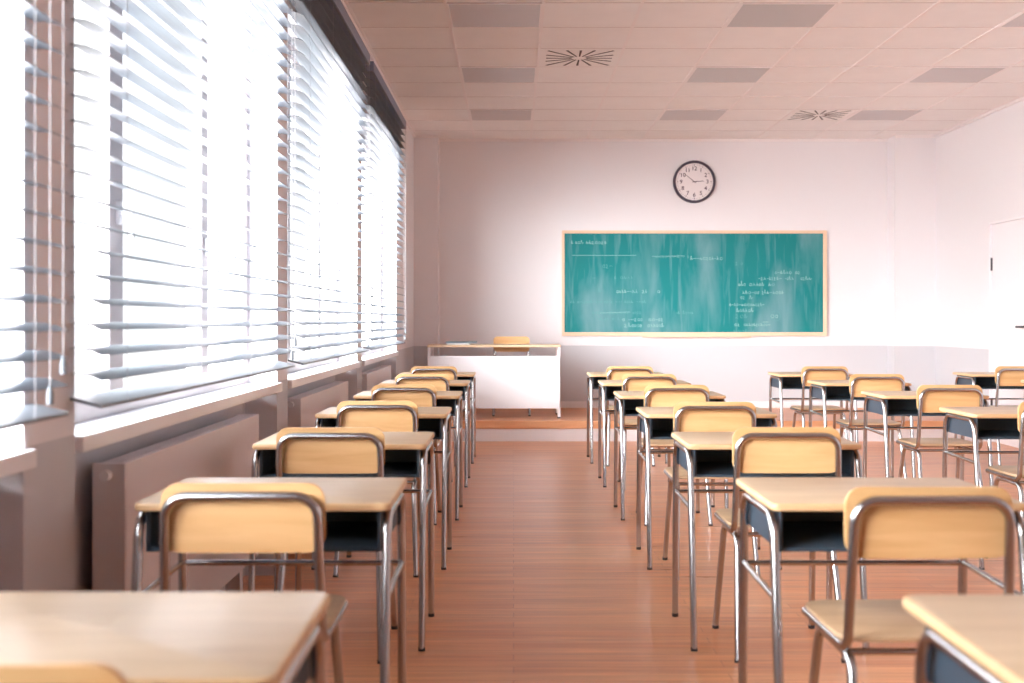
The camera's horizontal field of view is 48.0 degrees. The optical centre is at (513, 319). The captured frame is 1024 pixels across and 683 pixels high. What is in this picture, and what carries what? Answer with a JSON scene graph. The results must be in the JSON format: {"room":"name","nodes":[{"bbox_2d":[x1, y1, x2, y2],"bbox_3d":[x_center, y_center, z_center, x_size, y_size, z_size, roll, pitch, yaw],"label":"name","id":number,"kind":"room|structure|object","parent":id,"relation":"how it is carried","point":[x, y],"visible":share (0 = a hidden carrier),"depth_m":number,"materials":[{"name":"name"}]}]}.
{"room":"classroom","nodes":[
{"label":"classroom","id":0,"kind":"room"},
{"bbox_2d":[0,0,413,591],"bbox_3d":[-1.228,-0.404,4.600,0.345,3.088,16.000,0,0,0],"label":"wall","id":1,"kind":"structure","parent":0,"point":[46,508],"depth_m":2.73,"materials":[{"name":"paint"}]},
{"bbox_2d":[0,449,36,477],"bbox_3d":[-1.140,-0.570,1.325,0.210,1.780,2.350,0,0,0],"label":"window sill","id":2,"kind":"structure","parent":1,"relation":"in","point":[11,461],"depth_m":2.41,"materials":[{"name":"grey"}]},
{"bbox_2d":[0,0,68,429],"bbox_3d":[-1.006,-0.790,1.310,0.091,2.000,2.420,0,0,0],"label":"blind","id":3,"kind":"object","parent":1,"relation":"attached to","point":[22,415],"visible":1,"depth_m":2.39,"materials":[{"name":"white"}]},
{"bbox_2d":[75,0,281,452],"bbox_3d":[-1.140,-0.570,3.960,0.210,1.780,2.390,0,0,0],"label":"window","id":4,"kind":"structure","parent":1,"relation":"in","point":[95,427],"depth_m":3.47,"materials":[{"name":"grey"}]},
{"bbox_2d":[70,0,296,408],"bbox_3d":[-1.006,-0.790,3.930,0.091,2.000,2.420,0,0,0],"label":"blind","id":5,"kind":"object","parent":4,"relation":"attached to","point":[253,29],"visible":1,"depth_m":3.69,"materials":[{"name":"grey plastic"}]},
{"bbox_2d":[288,43,359,387],"bbox_3d":[-1.140,-0.570,6.572,0.210,1.780,2.405,0,0,0],"label":"window","id":6,"kind":"structure","parent":1,"relation":"in","point":[299,375],"depth_m":6.99,"materials":[{"name":"grey"}]},
{"bbox_2d":[288,0,369,364],"bbox_3d":[-1.006,-0.790,6.550,0.091,2.000,2.420,0,0,0],"label":"blind","id":7,"kind":"object","parent":6,"relation":"attached to","point":[331,55],"visible":0.99,"depth_m":6.25,"materials":[{"name":"grey plastic"}]},
{"bbox_2d":[362,135,398,365],"bbox_3d":[-1.140,-0.570,9.178,0.210,1.780,2.355,0,0,0],"label":"window","id":8,"kind":"structure","parent":1,"relation":"in","point":[371,356],"depth_m":9.58,"materials":[{"name":"grey"}]},
{"bbox_2d":[362,61,406,349],"bbox_3d":[-1.006,-0.790,9.160,0.091,2.000,2.420,0,0,0],"label":"blind","id":9,"kind":"object","parent":8,"relation":"attached to","point":[385,123],"visible":0.96,"depth_m":8.82,"materials":[{"name":"grey plastic"}]},
{"bbox_2d":[341,0,1023,141],"bbox_3d":[1.702,-1.935,4.600,5.515,0.025,15.600,0,0,0],"label":"trim","id":10,"kind":"structure","parent":1,"relation":"attached to","point":[342,1],"depth_m":12.38,"materials":[{"name":"white"}]},
{"bbox_2d":[343,0,1023,138],"bbox_3d":[1.698,-1.946,4.600,5.465,0.004,15.600,0,0,0],"label":"trim","id":11,"kind":"structure","parent":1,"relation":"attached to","point":[345,1],"depth_m":8.82,"materials":[{"name":"white"}]},
{"bbox_2d":[243,441,1023,682],"bbox_3d":[1.630,1.200,4.600,6.060,0.120,16.000,0,0,0],"label":"floor","id":12,"kind":"structure","parent":0,"point":[544,580],"depth_m":4.92,"materials":[{"name":"brown wood"}]},
{"bbox_2d":[0,662,127,682],"bbox_3d":[-0.589,0.753,1.360,0.379,0.780,0.454,0,0,0],"label":"chair","id":13,"kind":"object","parent":12,"relation":"on","point":[46,672],"visible":1,"depth_m":1.21,"materials":[{"name":"brown wood"}]},
{"bbox_2d":[0,592,330,682],"bbox_3d":[-0.596,0.788,1.580,0.615,0.707,0.534,0,0,0],"label":"student desk","id":14,"kind":"object","parent":12,"relation":"on","point":[148,637],"visible":0.99,"depth_m":1.62,"materials":[{"name":"laminate"}]},
{"bbox_2d":[92,414,258,591],"bbox_3d":[-1.116,0.767,3.982,0.092,0.745,1.705,0,0,0],"label":"radiator","id":15,"kind":"object","parent":12,"relation":"on","point":[222,449],"visible":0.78,"depth_m":3.47,"materials":[{"name":"grey metal"}]},
{"bbox_2d":[101,415,250,462],"bbox_3d":[-1.122,0.405,4.000,0.060,0.014,1.601,0,0,0],"label":"grille","id":16,"kind":"object","parent":15,"relation":"attached to","point":[232,425],"depth_m":4.04,"materials":[{"name":"metal"}]},
{"bbox_2d":[159,482,347,682],"bbox_3d":[-0.603,0.753,2.710,0.379,0.780,0.454,0,0,0],"label":"chair","id":17,"kind":"object","parent":12,"relation":"on","point":[195,517],"visible":0.58,"depth_m":2.56,"materials":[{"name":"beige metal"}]},
{"bbox_2d":[131,478,406,682],"bbox_3d":[-0.598,0.788,2.915,0.615,0.707,0.534,0,0,0],"label":"student desk","id":18,"kind":"object","parent":12,"relation":"on","point":[362,514],"visible":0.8,"depth_m":2.93,"materials":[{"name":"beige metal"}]},
{"bbox_2d":[288,381,347,477],"bbox_3d":[-1.116,0.767,6.603,0.092,0.745,1.705,0,0,0],"label":"radiator","id":19,"kind":"object","parent":12,"relation":"on","point":[303,407],"visible":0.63,"depth_m":6.18,"materials":[{"name":"grey metal"}]},
{"bbox_2d":[289,382,341,397],"bbox_3d":[-1.122,0.405,6.620,0.060,0.014,1.601,0,0,0],"label":"grille","id":20,"kind":"object","parent":19,"relation":"attached to","point":[324,391],"depth_m":6.58,"materials":[{"name":"metal"}]},
{"bbox_2d":[276,427,397,663],"bbox_3d":[-0.618,0.753,4.030,0.379,0.780,0.454,0,0,0],"label":"chair","id":21,"kind":"object","parent":12,"relation":"on","point":[299,450],"visible":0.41,"depth_m":3.88,"materials":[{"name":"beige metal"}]},
{"bbox_2d":[248,432,433,651],"bbox_3d":[-0.612,0.788,4.215,0.615,0.707,0.534,0,0,0],"label":"student desk","id":22,"kind":"object","parent":12,"relation":"on","point":[407,454],"visible":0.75,"depth_m":4.09,"materials":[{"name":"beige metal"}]},
{"bbox_2d":[333,401,419,576],"bbox_3d":[-0.612,0.753,5.310,0.379,0.780,0.454,0,0,0],"label":"chair","id":23,"kind":"object","parent":12,"relation":"on","point":[387,416],"visible":0.54,"depth_m":5.16,"materials":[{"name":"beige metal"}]},
{"bbox_2d":[362,365,390,391],"bbox_3d":[-1.116,0.767,9.213,0.092,0.745,1.705,0,0,0],"label":"radiator","id":24,"kind":"object","parent":12,"relation":"on","point":[370,378],"visible":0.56,"depth_m":8.98,"materials":[{"name":"grey metal"}]},
{"bbox_2d":[362,366,385,373],"bbox_3d":[-1.122,0.405,9.230,0.060,0.014,1.601,0,0,0],"label":"grille","id":25,"kind":"object","parent":24,"relation":"attached to","point":[381,369],"depth_m":9.19,"materials":[{"name":"metal"}]},
{"bbox_2d":[311,407,451,569],"bbox_3d":[-0.615,0.788,5.505,0.615,0.707,0.534,0,0,0],"label":"student desk","id":26,"kind":"object","parent":12,"relation":"on","point":[437,420],"visible":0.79,"depth_m":5.47,"materials":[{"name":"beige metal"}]},
{"bbox_2d":[371,385,441,524],"bbox_3d":[-0.615,0.753,6.600,0.379,0.780,0.454,0,0,0],"label":"chair","id":27,"kind":"object","parent":12,"relation":"on","point":[422,395],"visible":0.48,"depth_m":6.45,"materials":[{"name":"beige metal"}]},
{"bbox_2d":[352,391,462,520],"bbox_3d":[-0.617,0.788,6.795,0.615,0.707,0.534,0,0,0],"label":"student desk","id":28,"kind":"object","parent":12,"relation":"on","point":[453,399],"visible":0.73,"depth_m":6.71,"materials":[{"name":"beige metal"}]},
{"bbox_2d":[394,374,452,481],"bbox_3d":[-0.615,0.753,7.880,0.379,0.780,0.454,0,0,-1],"label":"chair","id":29,"kind":"object","parent":12,"relation":"on","point":[441,382],"visible":0.26,"depth_m":7.73,"materials":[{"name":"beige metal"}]},
{"bbox_2d":[379,380,469,486],"bbox_3d":[-0.619,0.788,8.085,0.615,0.707,0.534,0,0,0],"label":"student desk","id":30,"kind":"object","parent":12,"relation":"on","point":[455,385],"visible":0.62,"depth_m":7.93,"materials":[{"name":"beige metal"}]},
{"bbox_2d":[410,366,456,466],"bbox_3d":[-0.624,0.753,9.160,0.379,0.780,0.454,0,0,0],"label":"chair","id":31,"kind":"object","parent":12,"relation":"on","point":[451,371],"visible":0.35,"depth_m":9.01,"materials":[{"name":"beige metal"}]},
{"bbox_2d":[398,372,475,463],"bbox_3d":[-0.621,0.788,9.375,0.615,0.707,0.534,0,0,0],"label":"student desk","id":32,"kind":"object","parent":12,"relation":"on","point":[470,376],"visible":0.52,"depth_m":9.20,"materials":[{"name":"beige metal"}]},
{"bbox_2d":[587,372,666,463],"bbox_3d":[0.918,0.788,9.375,0.615,0.707,0.534,0,0,0],"label":"student desk","id":33,"kind":"object","parent":12,"relation":"on","point":[593,377],"visible":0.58,"depth_m":9.35,"materials":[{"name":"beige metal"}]},
{"bbox_2d":[606,366,654,465],"bbox_3d":[0.916,0.753,9.170,0.379,0.780,0.454,0,0,1],"label":"chair","id":34,"kind":"object","parent":12,"relation":"on","point":[613,372],"visible":0.51,"depth_m":9.02,"materials":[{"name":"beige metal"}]},
{"bbox_2d":[598,380,690,486],"bbox_3d":[0.918,0.788,8.085,0.615,0.707,0.534,0,0,0],"label":"student desk","id":35,"kind":"object","parent":12,"relation":"on","point":[606,389],"visible":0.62,"depth_m":8.12,"materials":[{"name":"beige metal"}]},
{"bbox_2d":[618,374,676,490],"bbox_3d":[0.916,0.753,7.880,0.379,0.780,0.454,0,0,1],"label":"chair","id":36,"kind":"object","parent":12,"relation":"on","point":[630,382],"visible":0.41,"depth_m":7.73,"materials":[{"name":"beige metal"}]},
{"bbox_2d":[613,391,728,520],"bbox_3d":[0.918,0.788,6.795,0.615,0.707,0.534,0,0,0],"label":"student desk","id":37,"kind":"object","parent":12,"relation":"on","point":[625,402],"visible":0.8,"depth_m":6.80,"materials":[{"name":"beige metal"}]},
{"bbox_2d":[636,385,712,525],"bbox_3d":[0.912,0.753,6.580,0.379,0.780,0.454,0,0,0],"label":"chair","id":38,"kind":"object","parent":12,"relation":"on","point":[654,395],"visible":0.48,"depth_m":6.43,"materials":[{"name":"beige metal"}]},
{"bbox_2d":[636,407,781,569],"bbox_3d":[0.918,0.788,5.505,0.615,0.707,0.534,0,0,0],"label":"student desk","id":39,"kind":"object","parent":12,"relation":"on","point":[654,422],"visible":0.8,"depth_m":5.47,"materials":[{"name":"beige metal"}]},
{"bbox_2d":[662,402,759,580],"bbox_3d":[0.895,0.753,5.250,0.379,0.780,0.454,0,0,1],"label":"chair","id":40,"kind":"object","parent":12,"relation":"on","point":[687,416],"visible":0.44,"depth_m":5.10,"materials":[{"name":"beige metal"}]},
{"bbox_2d":[440,408,986,440],"bbox_3d":[1.702,1.044,11.595,5.515,0.193,1.609,0,0,0],"label":"platform","id":41,"kind":"object","parent":12,"relation":"on","point":[508,424],"visible":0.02,"depth_m":10.80,"materials":[{"name":"white paint"}]},
{"bbox_2d":[427,344,560,417],"bbox_3d":[-0.188,0.594,11.325,1.290,0.707,0.530,0,0,0],"label":"desk","id":42,"kind":"object","parent":41,"relation":"on","point":[501,381],"visible":0.83,"depth_m":11.07,"materials":[{"name":"laminate"}]},
{"bbox_2d":[447,343,469,344],"bbox_3d":[-0.540,0.231,11.325,0.220,0.018,0.250,0,0,0],"label":"paper stack","id":43,"kind":"object","parent":42,"relation":"on","point":[447,343],"visible":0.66,"depth_m":11.20,"materials":[{"name":"white paper"}]},
{"bbox_2d":[446,341,476,342],"bbox_3d":[-0.510,0.217,11.305,0.300,0.010,0.250,0,0,0],"label":"folder","id":44,"kind":"object","parent":43,"relation":"on","point":[447,341],"visible":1,"depth_m":11.19,"materials":[{"name":"white paper"}]},
{"bbox_2d":[492,336,530,415],"bbox_3d":[-0.020,0.557,11.510,0.379,0.780,0.454,0,0,0],"label":"chair","id":45,"kind":"object","parent":41,"relation":"on","point":[499,339],"visible":0.38,"depth_m":11.65,"materials":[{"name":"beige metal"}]},
{"bbox_2d":[671,432,869,651],"bbox_3d":[0.918,0.788,4.215,0.615,0.707,0.534,0,0,0],"label":"student desk","id":46,"kind":"object","parent":12,"relation":"on","point":[702,454],"visible":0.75,"depth_m":4.12,"materials":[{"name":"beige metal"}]},
{"bbox_2d":[712,427,844,662],"bbox_3d":[0.925,0.753,4.040,0.379,0.780,0.454,0,0,0],"label":"chair","id":47,"kind":"object","parent":12,"relation":"on","point":[754,449],"visible":0.7,"depth_m":3.89,"materials":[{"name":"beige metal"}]},
{"bbox_2d":[768,372,858,450],"bbox_3d":[2.434,0.788,9.375,0.615,0.707,0.534,0,0,0],"label":"student desk","id":48,"kind":"object","parent":12,"relation":"on","point":[781,380],"visible":0.35,"depth_m":9.45,"materials":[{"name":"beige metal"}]},
{"bbox_2d":[790,366,848,439],"bbox_3d":[2.438,0.753,9.160,0.379,0.780,0.454,0,0,-1],"label":"chair","id":49,"kind":"object","parent":12,"relation":"on","point":[807,372],"visible":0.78,"depth_m":9.01,"materials":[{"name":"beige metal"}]},
{"bbox_2d":[807,380,915,477],"bbox_3d":[2.434,0.788,8.085,0.615,0.707,0.534,0,0,0],"label":"student desk","id":50,"kind":"object","parent":12,"relation":"on","point":[825,390],"visible":0.59,"depth_m":8.16,"materials":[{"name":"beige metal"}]},
{"bbox_2d":[836,374,906,477],"bbox_3d":[2.444,0.753,7.870,0.379,0.780,0.454,0,0,1],"label":"chair","id":51,"kind":"object","parent":12,"relation":"on","point":[858,383],"visible":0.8,"depth_m":7.72,"materials":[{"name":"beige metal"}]},
{"bbox_2d":[736,478,1023,682],"bbox_3d":[0.918,0.788,2.915,0.615,0.707,0.534,0,0,0],"label":"student desk","id":52,"kind":"object","parent":12,"relation":"on","point":[792,514],"visible":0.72,"depth_m":2.99,"materials":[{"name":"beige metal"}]},
{"bbox_2d":[802,486,1015,682],"bbox_3d":[0.902,0.753,2.650,0.379,0.780,0.454,0,0,-1],"label":"chair","id":53,"kind":"object","parent":12,"relation":"on","point":[881,522],"visible":0.7,"depth_m":2.50,"materials":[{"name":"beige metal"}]},
{"bbox_2d":[861,391,993,485],"bbox_3d":[2.434,0.788,6.795,0.615,0.707,0.534,0,0,0],"label":"student desk","id":54,"kind":"object","parent":12,"relation":"on","point":[885,403],"visible":0.59,"depth_m":6.84,"materials":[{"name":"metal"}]},
{"bbox_2d":[896,385,982,485],"bbox_3d":[2.440,0.753,6.580,0.379,0.780,0.454,0,0,0],"label":"chair","id":55,"kind":"object","parent":12,"relation":"on","point":[930,398],"visible":0.79,"depth_m":6.43,"materials":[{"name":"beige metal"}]},
{"bbox_2d":[903,595,1023,682],"bbox_3d":[0.918,0.788,1.560,0.615,0.707,0.534,0,0,0],"label":"student desk","id":56,"kind":"object","parent":12,"relation":"on","point":[965,638],"visible":1,"depth_m":1.66,"materials":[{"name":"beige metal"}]},
{"bbox_2d":[939,407,1019,569],"bbox_3d":[2.434,0.788,5.505,0.615,0.707,0.534,0,0,0],"label":"student desk","id":57,"kind":"object","parent":12,"relation":"on","point":[976,423],"visible":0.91,"depth_m":5.58,"materials":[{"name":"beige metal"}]},
{"bbox_2d":[953,372,1023,450],"bbox_3d":[3.980,0.788,9.375,0.615,0.707,0.534,0,0,0],"label":"student desk","id":58,"kind":"object","parent":12,"relation":"on","point":[985,380],"visible":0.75,"depth_m":9.47,"materials":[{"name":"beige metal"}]},
{"bbox_2d":[978,366,1023,465],"bbox_3d":[3.965,0.753,9.170,0.379,0.780,0.454,0,0,0],"label":"chair","id":59,"kind":"object","parent":12,"relation":"on","point":[1004,375],"visible":0.41,"depth_m":9.02,"materials":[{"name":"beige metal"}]},
{"bbox_2d":[984,402,1023,558],"bbox_3d":[2.439,0.753,5.290,0.379,0.780,0.454,0,0,-1],"label":"chair","id":60,"kind":"object","parent":12,"relation":"on","point":[1012,474],"visible":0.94,"depth_m":5.17,"materials":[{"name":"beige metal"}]},
{"bbox_2d":[439,142,886,400],"bbox_3d":[1.702,-0.404,12.500,5.515,3.088,0.200,0,0,0],"label":"wall","id":61,"kind":"structure","parent":0,"point":[505,208],"depth_m":12.40,"materials":[{"name":"paint"}]},
{"bbox_2d":[414,137,438,365],"bbox_3d":[-0.927,-0.404,12.275,0.255,3.088,0.250,0,0,0],"label":"pillar","id":62,"kind":"structure","parent":61,"relation":"attached to","point":[426,150],"depth_m":12.15,"materials":[{"name":"paint"}]},
{"bbox_2d":[562,230,826,336],"bbox_3d":[1.946,-0.390,12.365,2.851,1.147,0.070,0,0,0],"label":"blackboard","id":63,"kind":"object","parent":61,"relation":"attached to","point":[644,283],"visible":1,"depth_m":12.38,"materials":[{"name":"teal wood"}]},
{"bbox_2d":[642,335,750,336],"bbox_3d":[1.966,0.175,12.365,1.160,0.018,0.070,0,0,0],"label":"chalk tray","id":64,"kind":"object","parent":63,"relation":"on","point":[642,335],"depth_m":12.33,"materials":[{"name":"beige wood"}]},
{"bbox_2d":[673,160,715,202],"bbox_3d":[1.946,-1.488,12.379,0.458,0.458,0.042,0,0,0],"label":"wall clock","id":65,"kind":"object","parent":61,"relation":"attached to","point":[694,181],"visible":1,"depth_m":12.38,"materials":[{"name":"grey plastic"}]},
{"bbox_2d":[560,401,863,407],"bbox_3d":[1.702,0.912,12.268,5.515,0.070,0.265,0,0,0],"label":"baseboard","id":66,"kind":"structure","parent":61,"relation":"attached to","point":[563,404],"depth_m":12.39,"materials":[{"name":"white paint"}]},
{"bbox_2d":[887,136,935,390],"bbox_3d":[4.245,-0.404,12.275,0.430,3.088,0.250,0,0,0],"label":"pillar","id":67,"kind":"structure","parent":61,"relation":"attached to","point":[911,162],"depth_m":12.15,"materials":[{"name":"paint"}]},
{"bbox_2d":[347,0,1023,138],"bbox_3d":[1.630,-2.008,4.600,6.060,0.120,16.000,0,0,0],"label":"ceiling","id":68,"kind":"structure","parent":0,"point":[410,95],"depth_m":8.63,"materials":[{"name":"tile"}]},
{"bbox_2d":[446,3,542,27],"bbox_3d":[-0.117,-1.945,7.353,0.594,0.006,0.580,0,0,0],"label":"recessed light","id":69,"kind":"object","parent":68,"relation":"in","point":[461,15],"visible":1,"depth_m":7.34,"materials":[{"name":"white plastic"}]},
{"bbox_2d":[460,67,536,82],"bbox_3d":[-0.117,-1.945,9.137,0.594,0.006,0.580,0,0,0],"label":"recessed light","id":70,"kind":"object","parent":68,"relation":"in","point":[469,74],"visible":1,"depth_m":9.11,"materials":[{"name":"grey plastic"}]},
{"bbox_2d":[469,110,532,120],"bbox_3d":[-0.117,-1.945,10.922,0.594,0.006,0.580,0,0,0],"label":"recessed light","id":71,"kind":"object","parent":68,"relation":"in","point":[475,115],"visible":1,"depth_m":10.93,"materials":[{"name":"grey plastic"}]},
{"bbox_2d":[539,49,621,66],"bbox_3d":[0.487,-1.946,8.543,0.590,0.004,0.580,0,0,0],"label":"ceiling vent","id":72,"kind":"object","parent":68,"relation":"in","point":[548,57],"visible":1,"depth_m":8.52,"materials":[{"name":"metal"}]},
{"bbox_2d":[348,2,1023,130],"bbox_3d":[1.702,-1.947,4.378,5.515,0.002,14.883,0,0,0],"label":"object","id":73,"kind":"structure","parent":68,"relation":"attached to","point":[348,2],"depth_m":8.84,"materials":[{"name":"white"}]},
{"bbox_2d":[657,110,728,120],"bbox_3d":[1.698,-1.945,10.922,0.594,0.006,0.580,0,0,0],"label":"recessed light","id":74,"kind":"object","parent":68,"relation":"in","point":[667,115],"visible":1,"depth_m":10.93,"materials":[{"name":"grey plastic"}]},
{"bbox_2d":[685,67,772,82],"bbox_3d":[1.698,-1.945,9.137,0.594,0.006,0.580,0,0,0],"label":"recessed light","id":75,"kind":"object","parent":68,"relation":"in","point":[699,74],"visible":1,"depth_m":9.11,"materials":[{"name":"grey plastic"}]},
{"bbox_2d":[724,3,837,27],"bbox_3d":[1.698,-1.945,7.353,0.594,0.006,0.580,0,0,0],"label":"recessed light","id":76,"kind":"object","parent":68,"relation":"in","point":[748,15],"visible":1,"depth_m":7.34,"materials":[{"name":"grey plastic"}]},
{"bbox_2d":[783,110,857,119],"bbox_3d":[2.900,-1.946,10.922,0.590,0.004,0.580,0,0,0],"label":"ceiling vent","id":77,"kind":"object","parent":68,"relation":"in","point":[797,114],"visible":1,"depth_m":10.88,"materials":[{"name":"metal"}]},
{"bbox_2d":[844,110,924,120],"bbox_3d":[3.513,-1.945,10.922,0.594,0.006,0.580,0,0,0],"label":"recessed light","id":78,"kind":"object","parent":68,"relation":"in","point":[862,115],"visible":1,"depth_m":10.93,"materials":[{"name":"grey plastic"}]},
{"bbox_2d":[906,67,1008,82],"bbox_3d":[3.513,-1.945,9.137,0.594,0.006,0.580,0,0,0],"label":"recessed light","id":79,"kind":"object","parent":68,"relation":"in","point":[934,74],"visible":1,"depth_m":9.11,"materials":[{"name":"grey plastic"}]},
{"bbox_2d":[997,12,1023,27],"bbox_3d":[3.513,-1.945,7.353,0.594,0.006,0.580,0,0,0],"label":"recessed light","id":80,"kind":"object","parent":68,"relation":"in","point":[1018,21],"visible":1,"depth_m":7.54,"materials":[{"name":"grey plastic"}]},
{"bbox_2d":[936,100,1023,402],"bbox_3d":[4.560,-0.404,4.600,0.200,3.088,16.000,0,0,0],"label":"wall","id":81,"kind":"structure","parent":0,"point":[980,163],"depth_m":11.25,"materials":[{"name":"paint"}]},
{"bbox_2d":[989,216,1023,447],"bbox_3d":[4.473,0.115,10.328,0.135,2.050,0.895,0,0,0],"label":"door","id":82,"kind":"structure","parent":81,"relation":"in","point":[1006,237],"depth_m":10.41,"materials":[{"name":"white wood"}]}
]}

